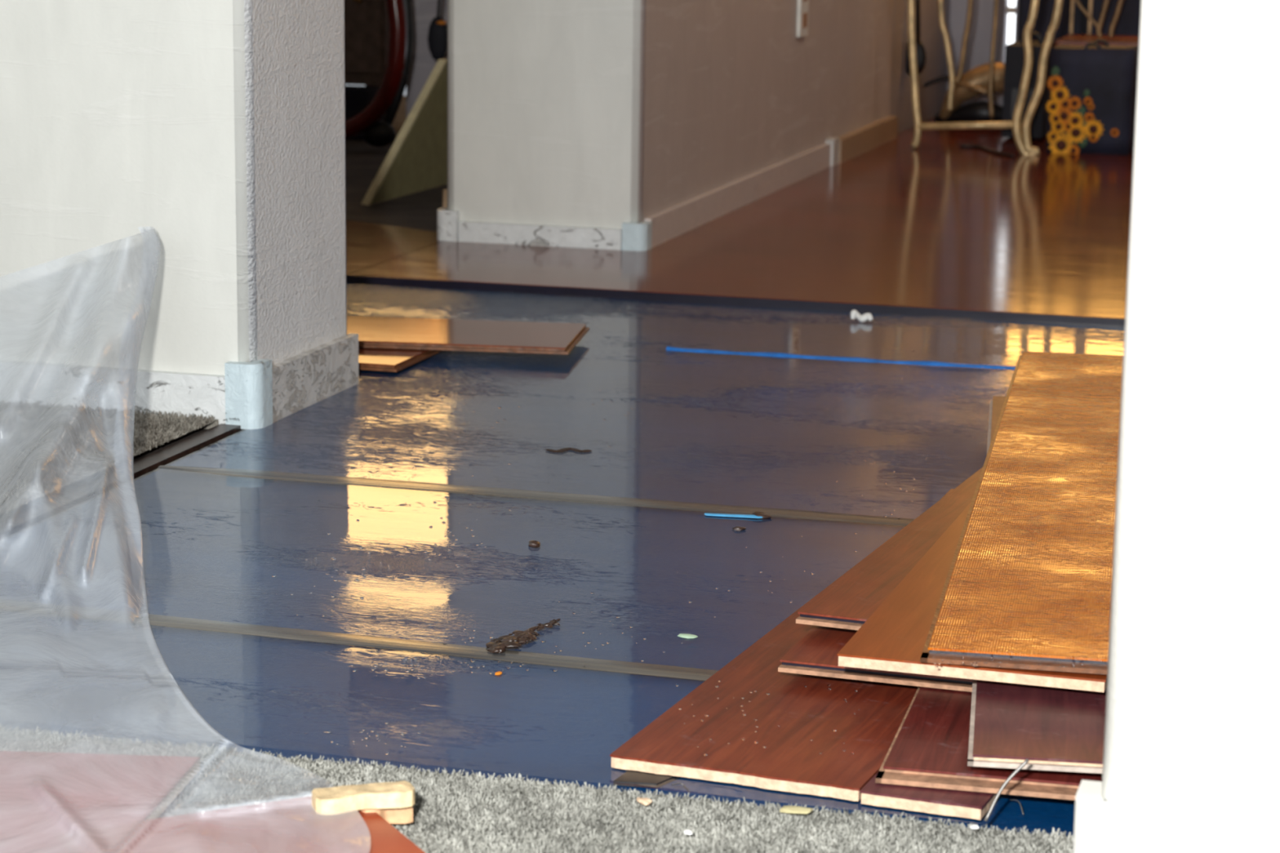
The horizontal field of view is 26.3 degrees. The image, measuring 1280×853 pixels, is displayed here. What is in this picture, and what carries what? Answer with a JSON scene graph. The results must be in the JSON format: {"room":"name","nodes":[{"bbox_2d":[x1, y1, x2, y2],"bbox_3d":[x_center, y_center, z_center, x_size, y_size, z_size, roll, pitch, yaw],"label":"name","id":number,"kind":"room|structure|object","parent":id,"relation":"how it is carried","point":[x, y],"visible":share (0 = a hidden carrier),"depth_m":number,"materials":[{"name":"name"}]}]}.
{"room":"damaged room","nodes":[
{"label":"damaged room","id":0,"kind":"room"},
{"bbox_2d":[0,0,346,375],"bbox_3d":[-2.188,-1.350,3.413,3.785,2.440,0.290,4,12,16],"label":"wall","id":1,"kind":"structure","parent":0,"point":[173,172],"depth_m":3.01,"materials":[{"name":"white paint"}]},
{"bbox_2d":[0,360,225,424],"bbox_3d":[-2.257,-0.154,3.510,3.761,0.056,0.011,4,12,16],"label":"baseboard","id":2,"kind":"structure","parent":1,"relation":"attached to","point":[153,391],"depth_m":3.04,"materials":[{"name":"paint"}]},
{"bbox_2d":[224,359,272,429],"bbox_3d":[-0.430,-0.036,3.011,0.039,0.072,0.039,4,12,16],"label":"baseboard","id":3,"kind":"structure","parent":1,"relation":"attached to","point":[248,385],"depth_m":3.00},
{"bbox_2d":[271,333,358,422],"bbox_3d":[-0.377,-0.057,3.150,0.011,0.060,0.260,4,12,16],"label":"baseboard","id":4,"kind":"structure","parent":1,"relation":"attached to","point":[300,380],"depth_m":3.14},
{"bbox_2d":[0,95,1010,626],"bbox_3d":[-0.400,0.168,2.344,8.000,0.056,10.139,4,12,16],"label":"floor","id":5,"kind":"structure","parent":0,"point":[363,161],"depth_m":5.03,"materials":[{"name":"brown wood"}]},
{"bbox_2d":[0,404,218,514],"bbox_3d":[-1.397,0.055,2.655,1.600,0.013,1.201,4,12,16],"label":"carpet","id":6,"kind":"object","parent":5,"relation":"on","point":[215,422],"visible":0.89,"depth_m":2.86,"materials":[{"name":"grey carpet"}]},
{"bbox_2d":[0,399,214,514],"bbox_3d":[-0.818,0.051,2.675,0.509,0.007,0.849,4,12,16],"label":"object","id":7,"kind":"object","parent":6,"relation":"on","point":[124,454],"visible":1,"depth_m":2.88,"materials":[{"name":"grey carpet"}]},
{"bbox_2d":[0,423,243,539],"bbox_3d":[-0.579,0.089,2.557,0.024,0.006,0.972,4,12,16],"label":"strip","id":8,"kind":"object","parent":5,"relation":"on","point":[24,519],"visible":1,"depth_m":2.73,"materials":[{"name":"grey metal"}]},
{"bbox_2d":[345,84,383,138],"bbox_3d":[-0.657,-0.727,6.329,0.106,0.112,0.108,4,12,16],"label":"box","id":9,"kind":"object","parent":5,"relation":"on","point":[357,98],"visible":0.32,"depth_m":6.27,"materials":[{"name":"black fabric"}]},
{"bbox_2d":[344,0,388,115],"bbox_3d":[-0.758,-0.976,6.526,0.430,0.520,0.333,4,12,16],"label":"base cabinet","id":10,"kind":"object","parent":5,"relation":"on","point":[366,21],"visible":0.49,"depth_m":6.35,"materials":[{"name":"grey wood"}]},
{"bbox_2d":[345,0,413,147],"bbox_3d":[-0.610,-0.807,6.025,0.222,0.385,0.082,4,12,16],"label":"chair","id":11,"kind":"object","parent":5,"relation":"on","point":[375,132],"visible":0.91,"depth_m":6.00,"materials":[{"name":"red paint"}]},
{"bbox_2d":[427,0,447,61],"bbox_3d":[-0.441,-0.936,5.981,0.047,0.279,0.030,4,12,16],"label":"bag","id":12,"kind":"object","parent":11,"relation":"hanging from","point":[437,29],"visible":0.98,"depth_m":5.99,"materials":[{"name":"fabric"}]},
{"bbox_2d":[360,57,447,204],"bbox_3d":[-0.335,-0.619,5.461,0.040,0.248,1.012,4,12,17],"label":"leaning board","id":13,"kind":"object","parent":5,"relation":"on","point":[416,161],"visible":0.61,"depth_m":5.21,"materials":[{"name":"beige wood"}]},
{"bbox_2d":[406,0,447,118],"bbox_3d":[-0.440,-0.945,6.548,0.151,0.460,0.327,4,12,16],"label":"wall","id":14,"kind":"structure","parent":5,"relation":"on","point":[422,63],"depth_m":6.42,"materials":[{"name":"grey paint"}]},
{"bbox_2d":[0,468,903,670],"bbox_3d":[0.491,0.168,2.246,2.195,0.001,0.541,4,12,16],"label":"floor underlayment","id":15,"kind":"object","parent":5,"relation":"on","point":[114,567],"visible":0.68,"depth_m":2.42,"materials":[{"name":"blue plastic"}]},
{"bbox_2d":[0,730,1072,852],"bbox_3d":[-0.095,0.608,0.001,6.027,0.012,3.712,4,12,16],"label":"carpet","id":16,"kind":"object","parent":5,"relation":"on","point":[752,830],"visible":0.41,"depth_m":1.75,"materials":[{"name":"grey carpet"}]},
{"bbox_2d":[0,751,199,852],"bbox_3d":[-0.404,0.239,1.726,0.215,0.009,0.192,1,11,3],"label":"plank","id":17,"kind":"object","parent":16,"relation":"on","point":[43,795],"visible":1,"depth_m":1.74,"materials":[{"name":"wood"}]},
{"bbox_2d":[55,795,425,852],"bbox_3d":[-0.128,0.301,1.433,0.190,0.010,0.623,-5,13,-27],"label":"plank","id":18,"kind":"object","parent":16,"relation":"on","point":[289,825],"visible":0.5,"depth_m":1.66,"materials":[{"name":"wood"}]},
{"bbox_2d":[0,723,1073,852],"bbox_3d":[-0.224,0.277,1.603,1.275,0.006,0.542,4,12,16],"label":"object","id":19,"kind":"object","parent":16,"relation":"on","point":[28,737],"visible":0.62,"depth_m":1.76,"materials":[{"name":"grey carpet"}]},
{"bbox_2d":[360,805,413,823],"bbox_3d":[-0.163,0.240,1.724,0.034,0.013,0.031,-4,12,-23],"label":"wood splinter","id":20,"kind":"object","parent":19,"relation":"on","point":[392,815],"visible":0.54,"depth_m":1.71,"materials":[{"name":"beige wood"}]},
{"bbox_2d":[311,781,414,815],"bbox_3d":[-0.172,0.231,1.705,0.063,0.011,0.024,-3,12,-19],"label":"wood splinter","id":21,"kind":"object","parent":20,"relation":"on","point":[338,800],"visible":1,"depth_m":1.70,"materials":[{"name":"beige wood"}]},
{"bbox_2d":[636,797,652,805],"bbox_3d":[0.003,0.242,1.766,0.011,0.004,0.008,4,12,16],"label":"crumb","id":22,"kind":"object","parent":19,"relation":"on","point":[644,801],"visible":1,"depth_m":1.76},
{"bbox_2d":[684,829,693,835],"bbox_3d":[0.030,0.253,1.705,0.006,0.003,0.006,4,12,16],"label":"crumb","id":23,"kind":"object","parent":19,"relation":"on","point":[686,832],"visible":1,"depth_m":1.70,"materials":[{"name":"white paint"}]},
{"bbox_2d":[779,805,813,813],"bbox_3d":[0.100,0.245,1.754,0.021,0.004,0.014,4,12,16],"label":"crumb","id":24,"kind":"object","parent":19,"relation":"on","point":[786,809],"visible":1,"depth_m":1.75,"materials":[{"name":"wood"}]},
{"bbox_2d":[969,824,979,830],"bbox_3d":[0.211,0.253,1.728,0.006,0.003,0.006,4,12,16],"label":"crumb","id":25,"kind":"object","parent":19,"relation":"on","point":[975,827],"visible":1,"depth_m":1.73,"materials":[{"name":"white paint"}]},
{"bbox_2d":[983,759,1029,822],"bbox_3d":[0.233,0.231,1.744,0.030,0.039,0.004,-3,12,-19],"label":"wire","id":26,"kind":"object","parent":19,"relation":"on","point":[1026,761],"visible":1,"depth_m":1.74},
{"bbox_2d":[0,610,1075,837],"bbox_3d":[0.377,0.245,1.853,2.195,0.001,0.292,4,12,16],"label":"floor underlayment","id":27,"kind":"object","parent":5,"relation":"on","point":[48,663],"visible":0.57,"depth_m":2.01,"materials":[{"name":"blue plastic"}]},
{"bbox_2d":[0,599,719,680],"bbox_3d":[0.089,0.192,2.076,1.514,0.001,0.032,4,12,17],"label":"tape","id":28,"kind":"object","parent":27,"relation":"attached to","point":[624,667],"visible":0.54,"depth_m":2.17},
{"bbox_2d":[613,769,680,787],"bbox_3d":[0.012,0.236,1.857,0.047,0.003,0.051,4,12,16],"label":"scrap","id":29,"kind":"object","parent":27,"relation":"on","point":[630,778],"visible":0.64,"depth_m":1.84,"materials":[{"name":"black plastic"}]},
{"bbox_2d":[671,782,688,791],"bbox_3d":[0.025,0.238,1.818,0.007,0.007,0.016,-10,16,-44],"label":"strand","id":30,"kind":"object","parent":27,"relation":"on","point":[686,788],"visible":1,"depth_m":1.81,"materials":[{"name":"grey metal"}]},
{"bbox_2d":[162,344,1013,527],"bbox_3d":[0.020,-0.010,3.097,3.580,0.001,0.870,4,12,16],"label":"floor underlayment","id":31,"kind":"object","parent":5,"relation":"on","point":[553,391],"visible":0.66,"depth_m":3.02,"materials":[{"name":"blue plastic"}]},
{"bbox_2d":[158,465,914,526],"bbox_3d":[0.338,0.096,2.571,1.713,0.001,0.037,4,12,15],"label":"tape","id":32,"kind":"object","parent":31,"relation":"attached to","point":[777,513],"visible":0.73,"depth_m":2.68,"materials":[{"name":"plastic"}]},
{"bbox_2d":[5,280,1121,833],"bbox_3d":[0.011,0.028,2.887,3.480,0.001,2.082,4,12,16],"label":"water","id":33,"kind":"object","parent":31,"relation":"on","point":[397,291],"visible":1,"depth_m":3.14,"materials":[{"name":"clear liquid"}]},
{"bbox_2d":[358,347,443,372],"bbox_3d":[-0.511,-0.104,3.482,0.504,0.009,0.194,4,12,16],"label":"plank","id":34,"kind":"object","parent":33,"relation":"on","point":[391,360],"visible":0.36,"depth_m":3.38,"materials":[{"name":"brown wood"}]},
{"bbox_2d":[346,315,589,354],"bbox_3d":[-0.388,-0.123,3.535,0.624,0.009,0.194,2,11,7],"label":"plank","id":35,"kind":"object","parent":34,"relation":"on","point":[377,332],"visible":0.55,"depth_m":3.50,"materials":[{"name":"brown wood"}]},
{"bbox_2d":[494,671,502,675],"bbox_3d":[-0.108,0.188,2.082,0.006,0.003,0.005,-6,13,-30],"label":"crumb","id":36,"kind":"object","parent":33,"relation":"on","point":[499,673],"visible":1,"depth_m":2.08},
{"bbox_2d":[485,618,560,653],"bbox_3d":[-0.094,0.166,2.183,0.030,0.007,0.110,6,12,24],"label":"clump","id":37,"kind":"object","parent":33,"relation":"on","point":[500,644],"visible":1,"depth_m":2.17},
{"bbox_2d":[528,540,540,547],"bbox_3d":[-0.096,0.106,2.482,0.011,0.006,0.011,4,12,16],"label":"lump","id":38,"kind":"object","parent":33,"relation":"on","point":[534,544],"visible":1,"depth_m":2.48,"materials":[{"name":"brown"}]},
{"bbox_2d":[545,447,591,452],"bbox_3d":[-0.075,0.025,2.893,0.049,0.002,0.019,0,11,-4],"label":"debris line","id":39,"kind":"object","parent":33,"relation":"on","point":[562,450],"visible":1,"depth_m":2.89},
{"bbox_2d":[271,343,982,754],"bbox_3d":[-0.011,0.054,2.758,0.649,0.002,1.791,4,12,16],"label":"crumbs","id":40,"kind":"object","parent":33,"relation":"on","point":[404,660],"visible":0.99,"depth_m":2.21,"materials":[{"name":"white"}]},
{"bbox_2d":[677,633,697,638],"bbox_3d":[0.038,0.168,2.191,0.016,0.002,0.010,8,13,32],"label":"flake","id":41,"kind":"object","parent":33,"relation":"on","point":[681,635],"visible":1,"depth_m":2.19,"materials":[{"name":"white"}]},
{"bbox_2d":[704,512,762,518],"bbox_3d":[0.089,0.084,2.607,0.057,0.002,0.010,3,12,9],"label":"scrap","id":42,"kind":"object","parent":33,"relation":"on","point":[705,513],"visible":1,"depth_m":2.60,"materials":[{"name":"blue plastic"}]},
{"bbox_2d":[732,526,746,531],"bbox_3d":[0.092,0.095,2.554,0.013,0.004,0.008,4,12,16],"label":"lump","id":43,"kind":"object","parent":33,"relation":"on","point":[736,528],"visible":1,"depth_m":2.55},
{"bbox_2d":[750,511,771,519],"bbox_3d":[0.114,0.085,2.606,0.024,0.006,0.012,4,12,16],"label":"lump","id":44,"kind":"object","parent":33,"relation":"on","point":[765,516],"visible":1,"depth_m":2.60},
{"bbox_2d":[609,466,982,801],"bbox_3d":[0.294,0.121,2.419,0.177,0.009,1.281,5,12,21],"label":"plank","id":45,"kind":"object","parent":33,"relation":"on","point":[789,762],"visible":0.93,"depth_m":1.92,"materials":[{"name":"brown wood"}]},
{"bbox_2d":[675,680,859,755],"bbox_3d":[0.095,0.207,1.951,0.134,0.002,0.176,1,11,-1],"label":"water droplets","id":46,"kind":"object","parent":45,"relation":"on","point":[677,685],"visible":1,"depth_m":1.95},
{"bbox_2d":[666,346,1015,369],"bbox_3d":[0.254,-0.087,3.472,0.452,0.005,0.018,4,12,13],"label":"strip","id":47,"kind":"object","parent":33,"relation":"on","point":[668,348],"visible":0.99,"depth_m":3.47,"materials":[{"name":"blue plastic"}]},
{"bbox_2d":[850,309,873,322],"bbox_3d":[0.305,-0.152,3.764,0.032,0.017,0.013,4,12,16],"label":"crumb","id":48,"kind":"object","parent":33,"relation":"on","point":[854,313],"visible":1,"depth_m":3.76,"materials":[{"name":"white"}]},
{"bbox_2d":[860,772,1000,820],"bbox_3d":[0.401,0.140,2.333,0.082,0.009,1.200,5,12,21],"label":"plank","id":49,"kind":"object","parent":33,"relation":"on","point":[949,802],"visible":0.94,"depth_m":1.79,"materials":[{"name":"brown wood"}]},
{"bbox_2d":[875,686,1102,800],"bbox_3d":[0.358,0.142,2.272,0.180,0.009,1.012,3,12,13],"label":"plank","id":50,"kind":"object","parent":49,"relation":"on","point":[929,748],"visible":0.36,"depth_m":1.83,"materials":[{"name":"brown wood"}]},
{"bbox_2d":[777,488,973,692],"bbox_3d":[0.289,0.128,2.288,0.190,0.009,0.625,4,12,18],"label":"plank","id":51,"kind":"object","parent":50,"relation":"on","point":[815,654],"visible":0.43,"depth_m":2.02,"materials":[{"name":"brown wood"}]},
{"bbox_2d":[967,395,1106,773],"bbox_3d":[0.396,0.098,2.396,0.193,0.009,1.281,2,11,7],"label":"plank","id":52,"kind":"object","parent":51,"relation":"on","point":[1055,729],"visible":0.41,"depth_m":1.85,"materials":[{"name":"brown wood"}]},
{"bbox_2d":[795,467,982,630],"bbox_3d":[0.352,0.083,2.423,0.190,0.009,0.805,5,12,21],"label":"plank","id":53,"kind":"object","parent":52,"relation":"on","point":[851,601],"visible":0.26,"depth_m":2.22,"materials":[{"name":"brown wood"}]},
{"bbox_2d":[837,502,1106,692],"bbox_3d":[0.380,0.081,2.388,0.190,0.009,1.000,4,12,17],"label":"plank","id":54,"kind":"object","parent":53,"relation":"on","point":[893,638],"visible":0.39,"depth_m":1.99,"materials":[{"name":"brown wood"}]},
{"bbox_2d":[920,351,1123,675],"bbox_3d":[0.412,0.045,2.520,0.194,0.009,1.281,3,12,10],"label":"plank","id":55,"kind":"object","parent":54,"relation":"on","point":[1028,580],"visible":0.73,"depth_m":2.27,"materials":[{"name":"brown wood"}]},
{"bbox_2d":[933,657,1083,667],"bbox_3d":[0.263,0.164,1.911,0.118,0.002,0.027,0,11,-6],"label":"water droplets","id":56,"kind":"object","parent":55,"relation":"on","point":[974,662],"visible":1,"depth_m":1.91},
{"bbox_2d":[1009,799,1023,814],"bbox_3d":[0.248,0.248,1.799,0.002,0.005,0.029,-1,12,-10],"label":"strand","id":57,"kind":"object","parent":33,"relation":"on","point":[1010,799],"visible":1,"depth_m":1.79,"materials":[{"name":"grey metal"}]},
{"bbox_2d":[346,275,1124,328],"bbox_3d":[0.277,-0.169,3.878,3.563,0.012,0.004,4,12,16],"label":"strip","id":58,"kind":"object","parent":5,"relation":"on","point":[657,296],"visible":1,"depth_m":3.91,"materials":[{"name":"black plastic"}]},
{"bbox_2d":[346,283,1124,372],"bbox_3d":[0.195,-0.128,3.695,3.580,0.001,0.399,4,12,16],"label":"floor underlayment","id":59,"kind":"object","parent":5,"relation":"on","point":[886,341],"visible":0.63,"depth_m":3.72,"materials":[{"name":"blue plastic"}]},
{"bbox_2d":[447,0,950,229],"bbox_3d":[0.264,-1.751,5.584,0.332,2.440,2.949,4,12,16],"label":"wall","id":60,"kind":"structure","parent":0,"point":[590,113],"depth_m":4.44,"materials":[{"name":"white paint"}]},
{"bbox_2d":[436,207,459,241],"bbox_3d":[-0.311,-0.324,4.477,0.039,0.062,0.039,4,12,16],"label":"baseboard","id":61,"kind":"structure","parent":60,"relation":"attached to","point":[447,220],"depth_m":4.46,"materials":[{"name":"paint"}]},
{"bbox_2d":[458,221,622,249],"bbox_3d":[-0.161,-0.302,4.424,0.276,0.045,0.011,4,12,16],"label":"baseboard","id":62,"kind":"structure","parent":60,"relation":"attached to","point":[468,231],"depth_m":4.42,"materials":[{"name":"paint"}]},
{"bbox_2d":[622,221,652,251],"bbox_3d":[-0.005,-0.299,4.392,0.039,0.056,0.039,4,12,16],"label":"baseboard","id":63,"kind":"structure","parent":60,"relation":"attached to","point":[637,237],"depth_m":4.37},
{"bbox_2d":[644,142,831,248],"bbox_3d":[0.202,-0.432,5.057,0.011,0.060,1.375,4,12,16],"label":"baseboard","id":64,"kind":"structure","parent":60,"relation":"attached to","point":[673,222],"depth_m":4.93,"materials":[{"name":"wood"}]},
{"bbox_2d":[796,0,808,36],"bbox_3d":[0.321,-0.825,5.386,0.009,0.114,0.072,4,12,16],"label":"wall outlet","id":65,"kind":"object","parent":60,"relation":"attached to","point":[802,10],"visible":1,"depth_m":5.37,"materials":[{"name":"beige plastic"}]},
{"bbox_2d":[802,12,807,27],"bbox_3d":[0.324,-0.800,5.390,0.002,0.028,0.034,4,12,16],"label":"socket","id":66,"kind":"object","parent":65,"relation":"attached to","point":[804,14],"depth_m":5.39,"materials":[{"name":"beige plastic"}]},
{"bbox_2d":[826,137,839,166],"bbox_3d":[0.402,-0.569,5.733,0.016,0.068,0.060,4,12,16],"label":"baseboard","id":67,"kind":"structure","parent":60,"relation":"attached to","point":[834,141],"depth_m":5.71,"materials":[{"name":"white wood"}]},
{"bbox_2d":[839,115,897,164],"bbox_3d":[0.500,-0.631,6.061,0.020,0.062,0.637,4,12,16],"label":"baseboard","id":68,"kind":"structure","parent":60,"relation":"attached to","point":[857,142],"depth_m":6.03,"materials":[{"name":"wood"}]},
{"bbox_2d":[905,0,926,75],"bbox_3d":[0.658,-0.975,6.547,0.059,0.277,0.022,4,12,16],"label":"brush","id":69,"kind":"object","parent":60,"relation":"hanging from","point":[920,50],"visible":0.69,"depth_m":6.55,"materials":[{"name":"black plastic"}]},
{"bbox_2d":[923,75,981,96],"bbox_3d":[0.772,-0.848,6.803,0.160,0.049,0.010,4,12,16],"label":"power cable","id":70,"kind":"object","parent":60,"relation":"attached to","point":[946,77],"visible":0.55,"depth_m":6.81,"materials":[{"name":"black plastic"}]},
{"bbox_2d":[346,116,1133,328],"bbox_3d":[0.743,-0.481,5.470,3.563,0.016,3.371,4,12,16],"label":"floor","id":71,"kind":"structure","parent":0,"point":[939,223],"depth_m":4.46,"materials":[{"name":"brown wood"}]},
{"bbox_2d":[442,189,447,208],"bbox_3d":[-0.321,-0.347,4.508,0.009,0.086,0.025,2,11,8],"label":"stick","id":72,"kind":"object","parent":71,"relation":"on","point":[444,191],"visible":0.35,"depth_m":4.50,"materials":[{"name":"brown wood"}]},
{"bbox_2d":[933,62,1004,122],"bbox_3d":[0.850,-0.814,6.700,0.258,0.158,0.102,3,11,9],"label":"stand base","id":73,"kind":"object","parent":71,"relation":"on","point":[976,111],"visible":0.5,"depth_m":6.67,"materials":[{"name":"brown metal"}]},
{"bbox_2d":[907,0,1062,155],"bbox_3d":[0.823,-1.000,6.197,0.400,0.737,0.600,4,12,16],"label":"chair","id":74,"kind":"object","parent":71,"relation":"on","point":[1023,142],"visible":1,"depth_m":6.04,"materials":[{"name":"beige wood"}]},
{"bbox_2d":[959,144,1014,157],"bbox_3d":[0.777,-0.610,6.053,0.035,0.007,0.232,-4,12,-23],"label":"power cable","id":75,"kind":"object","parent":71,"relation":"on","point":[985,148],"visible":1,"depth_m":6.06,"materials":[{"name":"black plastic"}]},
{"bbox_2d":[1001,31,1054,139],"bbox_3d":[0.912,-0.800,6.407,0.092,0.245,0.226,4,12,16],"label":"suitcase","id":76,"kind":"object","parent":71,"relation":"on","point":[1014,51],"visible":0.63,"depth_m":6.31,"materials":[{"name":"fabric"}]},
{"bbox_2d":[1017,0,1140,40],"bbox_3d":[1.128,-1.025,6.893,0.325,0.500,0.254,4,12,16],"label":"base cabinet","id":77,"kind":"object","parent":71,"relation":"on","point":[1073,20],"visible":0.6,"depth_m":6.78,"materials":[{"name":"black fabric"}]},
{"bbox_2d":[1044,38,1138,155],"bbox_3d":[1.006,-0.728,6.096,0.184,0.261,0.189,4,12,16],"label":"tote bag","id":78,"kind":"object","parent":71,"relation":"on","point":[1091,107],"visible":0.98,"depth_m":6.02,"materials":[{"name":"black fabric"}]},
{"bbox_2d":[1049,103,1056,109],"bbox_3d":[0.910,-0.705,6.033,0.013,0.014,0.005,4,12,16],"label":"flower","id":79,"kind":"object","parent":78,"relation":"on","point":[1052,106],"depth_m":6.03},
{"bbox_2d":[1052,80,1058,86],"bbox_3d":[0.913,-0.754,6.022,0.014,0.015,0.005,4,12,16],"label":"flower","id":80,"kind":"object","parent":78,"relation":"on","point":[1055,82],"depth_m":6.02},
{"bbox_2d":[1053,115,1058,121],"bbox_3d":[0.916,-0.678,6.036,0.012,0.013,0.004,4,12,16],"label":"flower","id":81,"kind":"object","parent":78,"relation":"on","point":[1055,118],"depth_m":6.03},
{"bbox_2d":[1055,123,1061,129],"bbox_3d":[0.922,-0.661,6.038,0.013,0.014,0.005,4,12,16],"label":"flower","id":82,"kind":"object","parent":78,"relation":"on","point":[1058,126],"depth_m":6.04,"materials":[{"name":"yellow plant"}]},
{"bbox_2d":[1056,90,1063,98],"bbox_3d":[0.923,-0.730,6.024,0.016,0.017,0.006,4,12,16],"label":"flower","id":83,"kind":"object","parent":78,"relation":"on","point":[1060,94],"depth_m":6.02,"materials":[{"name":"plant"}]},
{"bbox_2d":[1056,140,1066,150],"bbox_3d":[0.929,-0.620,6.044,0.022,0.023,0.008,4,12,16],"label":"flower","id":84,"kind":"object","parent":78,"relation":"on","point":[1060,144],"depth_m":6.04,"materials":[{"name":"plant"}]},
{"bbox_2d":[1060,111,1067,119],"bbox_3d":[0.933,-0.684,6.030,0.016,0.017,0.006,4,12,16],"label":"flower","id":85,"kind":"object","parent":78,"relation":"on","point":[1064,115],"depth_m":6.03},
{"bbox_2d":[1062,101,1068,106],"bbox_3d":[0.935,-0.709,6.025,0.013,0.014,0.005,4,12,16],"label":"flower","id":86,"kind":"object","parent":78,"relation":"on","point":[1064,104],"depth_m":6.02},
{"bbox_2d":[1071,147,1075,153],"bbox_3d":[0.955,-0.608,6.039,0.011,0.012,0.004,4,12,16],"label":"flower","id":87,"kind":"object","parent":78,"relation":"on","point":[1073,149],"depth_m":6.04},
{"bbox_2d":[1071,100,1077,106],"bbox_3d":[0.955,-0.710,6.019,0.012,0.013,0.004,4,12,16],"label":"flower","id":88,"kind":"object","parent":78,"relation":"on","point":[1074,103],"depth_m":6.02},
{"bbox_2d":[1071,116,1078,124],"bbox_3d":[0.957,-0.673,6.025,0.015,0.016,0.006,4,12,16],"label":"flower","id":89,"kind":"object","parent":78,"relation":"on","point":[1074,119],"depth_m":6.02,"materials":[{"name":"brown plant"}]},
{"bbox_2d":[1071,128,1079,137],"bbox_3d":[0.959,-0.647,6.030,0.019,0.020,0.007,4,12,16],"label":"flower","id":90,"kind":"object","parent":78,"relation":"on","point":[1075,131],"depth_m":6.03,"materials":[{"name":"plant"}]},
{"bbox_2d":[1088,124,1097,133],"bbox_3d":[0.996,-0.653,6.018,0.018,0.018,0.006,4,12,16],"label":"flower","id":91,"kind":"object","parent":78,"relation":"on","point":[1092,128],"depth_m":6.02,"materials":[{"name":"plant"}]},
{"bbox_2d":[1054,34,1138,47],"bbox_3d":[1.108,-0.816,6.555,0.201,0.223,0.300,4,12,16],"label":"table","id":92,"kind":"object","parent":71,"relation":"on","point":[1071,39],"visible":0.17,"depth_m":6.46,"materials":[{"name":"brown wood"}]},
{"bbox_2d":[1075,0,1123,36],"bbox_3d":[1.081,-1.001,6.495,0.190,0.155,0.160,4,12,16],"label":"stand","id":93,"kind":"object","parent":92,"relation":"on","point":[1099,25],"visible":1,"depth_m":6.49,"materials":[{"name":"brown metal"}]},
{"bbox_2d":[946,0,1018,106],"bbox_3d":[1.941,-1.946,6.672,2.304,2.440,0.100,4,12,16],"label":"wall","id":94,"kind":"structure","parent":0,"point":[979,45],"depth_m":7.11,"materials":[{"name":"white paint"}]},
{"bbox_2d":[960,95,1001,106],"bbox_3d":[0.870,-0.837,7.144,0.144,0.050,0.011,4,12,16],"label":"baseboard","id":95,"kind":"structure","parent":94,"relation":"attached to","point":[997,100],"depth_m":7.13,"materials":[{"name":"wood"}]},
{"bbox_2d":[1006,0,1015,44],"bbox_3d":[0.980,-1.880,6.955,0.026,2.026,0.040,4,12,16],"label":"window","id":96,"kind":"structure","parent":94,"relation":"in","point":[1011,9],"depth_m":7.13,"materials":[{"name":"glass"}]},
{"bbox_2d":[1101,0,1279,841],"bbox_3d":[1.808,-0.801,0.970,3.152,2.440,0.125,4,12,16],"label":"wall","id":97,"kind":"structure","parent":0,"point":[1192,726],"depth_m":1.50,"materials":[{"name":"white paint"}]},
{"bbox_2d":[1072,779,1163,852],"bbox_3d":[0.274,0.255,1.572,0.050,0.088,0.050,4,12,16],"label":"baseboard","id":98,"kind":"structure","parent":97,"relation":"attached to","point":[1100,826],"depth_m":1.54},
{"bbox_2d":[1159,828,1279,852],"bbox_3d":[1.787,0.371,1.135,3.122,0.076,0.011,4,12,16],"label":"baseboard","id":99,"kind":"structure","parent":97,"relation":"attached to","point":[1171,841],"depth_m":1.53,"materials":[{"name":"white paint"}]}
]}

